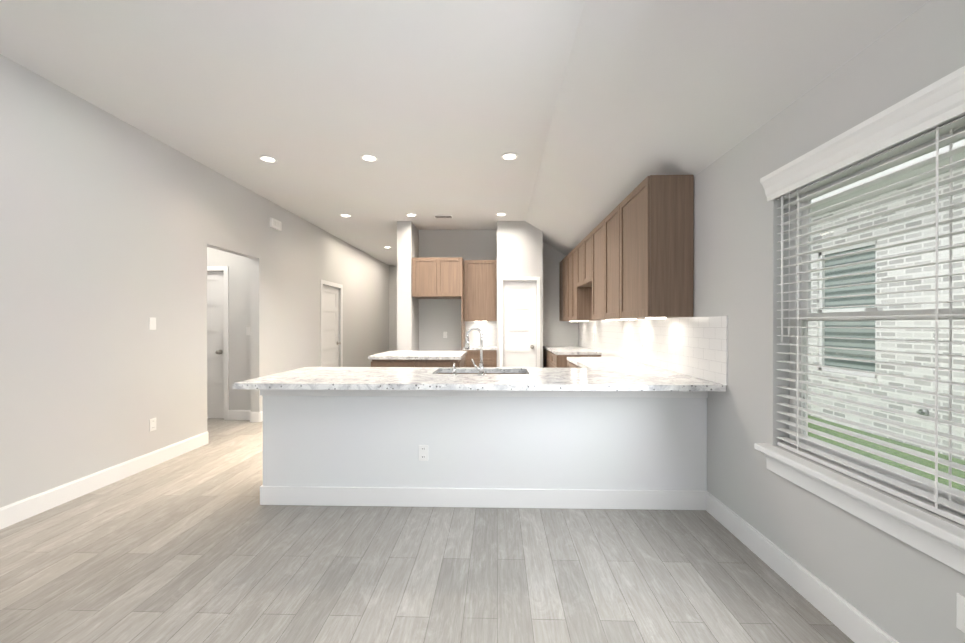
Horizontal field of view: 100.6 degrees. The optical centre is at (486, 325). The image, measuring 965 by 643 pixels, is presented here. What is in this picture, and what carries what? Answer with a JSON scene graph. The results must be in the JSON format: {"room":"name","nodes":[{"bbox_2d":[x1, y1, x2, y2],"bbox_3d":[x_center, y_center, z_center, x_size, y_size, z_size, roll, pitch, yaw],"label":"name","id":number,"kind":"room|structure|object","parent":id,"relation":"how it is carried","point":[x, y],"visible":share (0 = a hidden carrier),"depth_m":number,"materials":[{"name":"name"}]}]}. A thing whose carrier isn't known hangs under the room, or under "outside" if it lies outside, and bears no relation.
{"room":"kitchen","nodes":[
{"label":"kitchen","id":0,"kind":"room"},
{"bbox_2d":[0,54,388,507],"bbox_3d":[-3.112,-0.224,5.231,0.120,3.050,13.540,0,0,2],"label":"wall","id":1,"kind":"structure","parent":0,"point":[112,228],"depth_m":3.39,"materials":[{"name":"grey paint"}]},
{"bbox_2d":[0,431,208,529],"bbox_3d":[-3.144,1.243,1.506,0.014,0.135,5.844,0,0,2],"label":"baseboard","id":2,"kind":"structure","parent":1,"relation":"attached to","point":[21,510],"depth_m":3.13,"materials":[{"name":"white wood"}]},
{"bbox_2d":[149,317,155,329],"bbox_3d":[-3.088,-0.015,3.710,0.008,0.114,0.070,0,0,2],"label":"light switch","id":3,"kind":"object","parent":1,"relation":"attached to","point":[152,323],"visible":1,"depth_m":3.70,"materials":[{"name":"white plastic"}]},
{"bbox_2d":[150,418,155,430],"bbox_3d":[-3.088,0.920,3.713,0.007,0.114,0.070,0,0,2],"label":"outlet","id":4,"kind":"object","parent":1,"relation":"attached to","point":[152,424],"visible":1,"depth_m":3.71,"materials":[{"name":"white plastic"}]},
{"bbox_2d":[258,411,262,421],"bbox_3d":[-3.017,1.231,6.309,0.014,0.135,1.879,0,0,2],"label":"baseboard","id":5,"kind":"structure","parent":1,"relation":"attached to","point":[260,414],"depth_m":5.38,"materials":[{"name":"white wood"}]},
{"bbox_2d":[270,218,281,230],"bbox_3d":[-3.016,-1.445,5.736,0.045,0.130,0.240,0,0,2],"label":"door chime","id":6,"kind":"object","parent":1,"relation":"attached to","point":[275,224],"visible":1,"depth_m":5.69,"materials":[{"name":"white plastic"}]},
{"bbox_2d":[320,280,342,366],"bbox_3d":[-2.978,0.232,7.750,0.016,2.125,1.010,0,0,2],"label":"door frame","id":7,"kind":"structure","parent":1,"relation":"attached to","point":[322,282],"depth_m":7.55,"materials":[{"name":"white wood"}]},
{"bbox_2d":[323,285,340,366],"bbox_3d":[-3.006,0.268,7.750,0.110,2.038,0.852,0,0,2],"label":"hall door","id":8,"kind":"structure","parent":1,"relation":"in","point":[331,343],"depth_m":7.81,"materials":[{"name":"white wood"}]},
{"bbox_2d":[207,247,250,409],"bbox_3d":[-3.778,-0.075,5.579,1.230,2.750,0.120,0,0,2],"label":"wall","id":9,"kind":"structure","parent":0,"point":[239,323],"depth_m":5.50,"materials":[{"name":"grey paint"}]},
{"bbox_2d":[207,271,223,417],"bbox_3d":[-4.014,0.273,5.546,0.812,2.038,0.110,0,0,2],"label":"door","id":10,"kind":"structure","parent":9,"relation":"in","point":[215,344],"depth_m":5.56,"materials":[{"name":"white wood"}]},
{"bbox_2d":[207,266,228,419],"bbox_3d":[-3.984,0.244,5.517,0.882,2.112,0.016,0,0,2],"label":"door frame","id":11,"kind":"structure","parent":9,"relation":"attached to","point":[225,269],"depth_m":5.50,"materials":[{"name":"white wood"}]},
{"bbox_2d":[228,410,256,420],"bbox_3d":[-3.354,1.233,5.504,0.378,0.135,0.014,0,0,2],"label":"baseboard","id":12,"kind":"structure","parent":9,"relation":"attached to","point":[232,414],"depth_m":5.50,"materials":[{"name":"white wood"}]},
{"bbox_2d":[389,266,396,350],"bbox_3d":[-2.125,-0.241,11.917,1.500,3.050,0.120,0,0,2],"label":"wall","id":13,"kind":"structure","parent":0,"point":[392,308],"depth_m":11.86,"materials":[{"name":"grey paint"}]},
{"bbox_2d":[397,221,418,350],"bbox_3d":[-1.373,-0.229,7.061,0.240,3.050,0.650,0,0,2],"label":"wall","id":14,"kind":"structure","parent":0,"point":[407,302],"depth_m":6.74,"materials":[{"name":"grey paint"}]},
{"bbox_2d":[0,418,853,642],"bbox_3d":[-1.413,1.351,5.190,6.400,0.100,13.900,0,0,2],"label":"floor","id":15,"kind":"structure","parent":0,"point":[201,544],"depth_m":2.12,"materials":[{"name":"grey wood"}]},
{"bbox_2d":[268,391,355,498],"bbox_3d":[-1.311,0.867,3.346,0.622,0.878,0.620,0,0,2],"label":"base cabinet","id":16,"kind":"object","parent":15,"relation":"on","point":[312,434],"depth_m":2.91,"materials":[{"name":"paint"}]},
{"bbox_2d":[232,367,725,390],"bbox_3d":[-0.059,0.406,3.146,3.244,0.040,1.030,0,0,2],"label":"countertop","id":17,"kind":"structure","parent":16,"relation":"on","point":[305,378],"depth_m":2.81,"materials":[{"name":"white stone"}]},
{"bbox_2d":[452,327,483,374],"bbox_3d":[-0.140,0.200,3.131,0.267,0.372,0.086,0,0,2],"label":"faucet","id":18,"kind":"object","parent":17,"relation":"on","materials":[{"name":"silver metal"}]},
{"bbox_2d":[356,371,443,502],"bbox_3d":[-0.761,0.867,3.331,0.722,0.878,0.620,0,0,2],"label":"base cabinet","id":19,"kind":"object","parent":15,"relation":"on","point":[391,426],"depth_m":2.90,"materials":[{"name":"paint"}]},
{"bbox_2d":[419,445,427,460],"bbox_3d":[-0.454,0.922,2.889,0.070,0.114,0.007,0,0,2],"label":"outlet","id":20,"kind":"object","parent":19,"relation":"attached to","point":[423,452],"visible":1,"depth_m":2.89,"materials":[{"name":"white plastic"}]},
{"bbox_2d":[368,351,466,366],"bbox_3d":[-0.871,0.841,5.445,1.150,0.920,1.040,0,0,2],"label":"kitchen island","id":21,"kind":"object","parent":15,"relation":"on","point":[419,359],"visible":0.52,"depth_m":4.95,"materials":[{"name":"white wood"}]},
{"bbox_2d":[463,346,496,366],"bbox_3d":[-0.104,0.837,7.036,0.575,0.920,0.612,0,0,2],"label":"base cabinet","id":22,"kind":"object","parent":15,"relation":"on","point":[489,356],"visible":0.42,"depth_m":6.74,"materials":[{"name":"brown wood"}]},
{"bbox_2d":[432,407,547,502],"bbox_3d":[-0.042,0.986,3.312,0.962,0.640,0.620,0,0,2],"label":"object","id":23,"kind":"object","parent":15,"relation":"on","point":[480,454],"depth_m":2.88,"materials":[{"name":"paint"}]},
{"bbox_2d":[543,350,546,367],"bbox_3d":[1.351,0.858,7.011,0.629,0.878,0.603,0,0,2],"label":"base cabinet","id":24,"kind":"object","parent":15,"relation":"on","point":[544,351],"depth_m":7.12,"materials":[{"name":"brown wood"}]},
{"bbox_2d":[547,350,550,367],"bbox_3d":[1.338,0.859,6.500,0.629,0.878,0.664,0,0,2],"label":"base cabinet","id":25,"kind":"object","parent":15,"relation":"on","point":[548,351],"depth_m":6.58,"materials":[{"name":"brown wood"}]},
{"bbox_2d":[520,371,615,502],"bbox_3d":[0.638,0.867,3.294,0.641,0.878,0.620,0,0,2],"label":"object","id":26,"kind":"object","parent":15,"relation":"on","point":[573,438],"depth_m":2.86,"materials":[{"name":"paint"}]},
{"bbox_2d":[567,362,574,367],"bbox_3d":[1.285,0.864,4.512,0.629,0.878,0.670,0,0,2],"label":"base cabinet","id":27,"kind":"object","parent":15,"relation":"on","point":[569,364],"depth_m":4.63,"materials":[{"name":"brown wood"}]},
{"bbox_2d":[567,358,658,367],"bbox_3d":[1.275,0.404,4.237,0.635,0.040,1.218,0,0,2],"label":"countertop","id":28,"kind":"structure","parent":27,"relation":"on","point":[585,362],"depth_m":4.02,"materials":[{"name":"white stone"}]},
{"bbox_2d":[551,354,602,367],"bbox_3d":[1.324,0.860,5.988,0.629,0.878,0.603,0,0,2],"label":"base cabinet","id":29,"kind":"object","parent":15,"relation":"on","point":[567,357],"depth_m":5.69,"materials":[{"name":"brown wood"}]},
{"bbox_2d":[543,346,600,353],"bbox_3d":[1.335,0.398,6.499,0.635,0.040,1.626,0,0,2],"label":"countertop","id":30,"kind":"structure","parent":29,"relation":"on","point":[554,349],"depth_m":6.02,"materials":[{"name":"white stone"}]},
{"bbox_2d":[0,0,929,265],"bbox_3d":[-0.693,-1.470,5.164,4.960,0.877,13.540,0,0,2],"label":"ceiling","id":31,"kind":"structure","parent":0,"point":[592,114],"depth_m":2.75,"materials":[{"name":"paint"}]},
{"bbox_2d":[259,155,277,162],"bbox_3d":[-2.289,-1.743,4.205,0.176,0.006,0.176,0,0,2],"label":"recessed light","id":32,"kind":"object","parent":31,"relation":"in","point":[268,159],"visible":1,"depth_m":4.21,"materials":[{"name":"white"}]},
{"bbox_2d":[361,154,377,161],"bbox_3d":[-1.220,-1.743,4.177,0.176,0.006,0.176,0,0,2],"label":"recessed light","id":33,"kind":"object","parent":31,"relation":"in","point":[368,157],"visible":1,"depth_m":4.18,"materials":[{"name":"white"}]},
{"bbox_2d":[406,213,416,216],"bbox_3d":[-1.192,-1.748,6.357,0.176,0.006,0.176,0,0,2],"label":"recessed light","id":34,"kind":"object","parent":31,"relation":"in","point":[411,215],"visible":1,"depth_m":6.37,"materials":[{"name":"white"}]},
{"bbox_2d":[433,215,452,217],"bbox_3d":[-0.689,-1.747,6.449,0.300,0.008,0.150,0,0,2],"label":"ceiling vent","id":35,"kind":"object","parent":31,"relation":"in","point":[443,216],"visible":1,"depth_m":6.42,"materials":[{"name":"white metal"}]},
{"bbox_2d":[501,153,517,159],"bbox_3d":[0.240,-1.743,4.138,0.176,0.006,0.176,0,0,2],"label":"recessed light","id":36,"kind":"object","parent":31,"relation":"in","point":[509,156],"visible":1,"depth_m":4.13,"materials":[{"name":"white"}]},
{"bbox_2d":[444,371,519,374],"bbox_3d":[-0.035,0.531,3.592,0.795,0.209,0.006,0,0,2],"label":"sink","id":37,"kind":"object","parent":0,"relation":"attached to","point":[445,372],"depth_m":3.58,"materials":[{"name":"silver metal"}]},
{"bbox_2d":[419,230,577,350],"bbox_3d":[0.181,-0.229,7.405,3.330,3.050,0.120,0,0,2],"label":"wall","id":38,"kind":"structure","parent":0,"point":[438,318],"depth_m":7.36,"materials":[{"name":"grey paint"}]},
{"bbox_2d":[412,257,464,350],"bbox_3d":[-0.821,0.076,7.050,0.855,2.440,0.636,0,0,2],"label":"upper cabinet","id":39,"kind":"object","parent":38,"relation":"attached to","point":[437,277],"visible":0.98,"depth_m":6.74,"materials":[{"name":"brown wood"}]},
{"bbox_2d":[464,260,496,321],"bbox_3d":[-0.100,-0.603,7.175,0.570,1.082,0.327,0,0,2],"label":"upper cabinet","id":40,"kind":"object","parent":38,"relation":"attached to","point":[480,290],"visible":1,"depth_m":7.02,"materials":[{"name":"brown wood"}]},
{"bbox_2d":[465,321,496,345],"bbox_3d":[-0.096,0.151,7.349,0.575,0.450,0.008,0,0,2],"label":"tile backsplash","id":41,"kind":"structure","parent":38,"relation":"attached to","point":[488,329],"depth_m":7.34,"materials":[{"name":"white tile"}]},
{"bbox_2d":[497,221,542,367],"bbox_3d":[0.572,-0.229,7.034,0.770,3.050,0.600,0,0,2],"label":"wall","id":42,"kind":"structure","parent":0,"point":[519,248],"depth_m":6.73,"materials":[{"name":"grey paint"}]},
{"bbox_2d":[503,281,535,367],"bbox_3d":[0.564,0.270,6.755,0.552,2.038,0.110,0,0,2],"label":"pantry door","id":43,"kind":"structure","parent":42,"relation":"in","point":[519,324],"depth_m":6.78,"materials":[{"name":"white wood"}]},
{"bbox_2d":[499,277,539,367],"bbox_3d":[0.563,0.241,6.728,0.684,2.112,0.016,0,0,2],"label":"door frame","id":44,"kind":"structure","parent":42,"relation":"attached to","point":[501,279],"depth_m":6.72,"materials":[{"name":"white wood"}]},
{"bbox_2d":[580,0,964,642],"bbox_3d":[1.647,0.052,2.880,0.160,2.510,9.090,0,0,2],"label":"wall","id":45,"kind":"structure","parent":0,"point":[899,591],"depth_m":2.08,"materials":[{"name":"grey paint"}]},
{"bbox_2d":[559,260,562,320],"bbox_3d":[1.498,-0.609,7.069,0.340,1.070,0.471,0,0,2],"label":"upper cabinet","id":46,"kind":"object","parent":45,"relation":"attached to","point":[561,263],"depth_m":7.14,"materials":[{"name":"brown wood"}]},
{"bbox_2d":[563,256,566,320],"bbox_3d":[1.488,-0.608,6.686,0.340,1.070,0.535,0,0,2],"label":"upper cabinet","id":47,"kind":"object","parent":45,"relation":"attached to","point":[565,259],"depth_m":6.72,"materials":[{"name":"brown wood"}]},
{"bbox_2d":[567,252,570,321],"bbox_3d":[1.477,-0.607,6.289,0.340,1.070,0.510,0,0,2],"label":"upper cabinet","id":48,"kind":"object","parent":45,"relation":"attached to","point":[569,255],"depth_m":6.35,"materials":[{"name":"brown wood"}]},
{"bbox_2d":[575,240,582,286],"bbox_3d":[1.455,-0.840,5.451,0.340,0.600,0.505,0,0,2],"label":"upper cabinet","id":49,"kind":"object","parent":45,"relation":"attached to","point":[579,248],"depth_m":5.58,"materials":[{"name":"brown wood"}]},
{"bbox_2d":[571,248,602,321],"bbox_3d":[1.467,-0.606,5.899,0.340,1.070,0.510,0,0,2],"label":"upper cabinet","id":50,"kind":"object","parent":45,"relation":"attached to","point":[578,294],"depth_m":5.74,"materials":[{"name":"brown wood"}]},
{"bbox_2d":[583,232,590,286],"bbox_3d":[1.445,-0.839,5.066,0.340,0.600,0.505,0,0,2],"label":"upper cabinet","id":51,"kind":"object","parent":45,"relation":"attached to","point":[587,240],"depth_m":5.17,"materials":[{"name":"brown wood"}]},
{"bbox_2d":[587,224,598,318],"bbox_3d":[1.431,-0.602,4.532,0.340,1.070,0.685,0,0,2],"label":"upper cabinet","id":52,"kind":"object","parent":45,"relation":"attached to","point":[593,259],"depth_m":4.75,"materials":[{"name":"brown wood"}]},
{"bbox_2d":[599,209,614,318],"bbox_3d":[1.416,-0.601,3.987,0.340,1.070,0.655,0,0,2],"label":"upper cabinet","id":53,"kind":"object","parent":45,"relation":"attached to","point":[607,225],"depth_m":4.17,"materials":[{"name":"brown wood"}]},
{"bbox_2d":[578,316,727,384],"bbox_3d":[1.618,0.217,4.945,0.008,0.570,4.716,0,0,2],"label":"tile backsplash","id":54,"kind":"structure","parent":45,"relation":"attached to","point":[697,347],"depth_m":3.42,"materials":[{"name":"white tile"}]},
{"bbox_2d":[615,175,693,318],"bbox_3d":[1.401,-0.599,3.403,0.340,1.070,0.765,0,0,2],"label":"upper cabinet","id":55,"kind":"object","parent":45,"relation":"attached to","point":[630,256],"depth_m":3.02,"materials":[{"name":"brown wood"}]},
{"bbox_2d":[706,491,898,642],"bbox_3d":[1.501,1.245,0.652,0.014,0.135,4.382,0,0,2],"label":"baseboard","id":56,"kind":"structure","parent":45,"relation":"attached to","point":[850,621],"depth_m":1.93,"materials":[{"name":"white"}]},
{"bbox_2d":[754,443,964,574],"bbox_3d":[1.543,0.718,1.688,0.155,0.134,1.048,0,0,2],"label":"window sill","id":57,"kind":"structure","parent":45,"relation":"attached to","point":[938,539],"depth_m":1.53,"materials":[{"name":"white"}]},
{"bbox_2d":[789,124,964,514],"bbox_3d":[1.649,-0.040,1.683,0.064,1.380,0.948,0,0,2],"label":"window","id":58,"kind":"structure","parent":45,"relation":"in","point":[874,311],"depth_m":1.75,"materials":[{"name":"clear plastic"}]},
{"bbox_2d":[760,66,964,525],"bbox_3d":[1.540,-0.077,1.686,0.114,1.446,1.004,0,0,2],"label":"window blinds","id":59,"kind":"object","parent":58,"relation":"attached to","point":[936,108],"visible":1,"depth_m":1.55,"materials":[{"name":"white plastic"}]},
{"bbox_2d":[956,593,964,632],"bbox_3d":[1.520,0.921,1.260,0.007,0.114,0.070,0,0,2],"label":"outlet","id":60,"kind":"object","parent":45,"relation":"attached to","point":[960,611],"visible":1,"depth_m":1.28,"materials":[{"name":"white plastic"}]},
{"label":"outside","id":61,"kind":"structure","parent":0,"visible":0},
{"bbox_2d":[808,415,964,491],"bbox_3d":[3.376,1.502,4.714,3.196,0.200,22.000,0,0,2],"label":"grass","id":62,"kind":"structure","parent":61,"point":[942,468],"depth_m":4.42,"materials":[{"name":"green plant"}]},
{"bbox_2d":[808,139,964,460],"bbox_3d":[4.851,-0.122,4.671,0.650,3.450,22.000,0,0,2],"label":"neighbouring house","id":63,"kind":"structure","parent":62,"relation":"on","point":[891,299],"depth_m":4.90,"materials":[{"name":"brick"}]}
]}

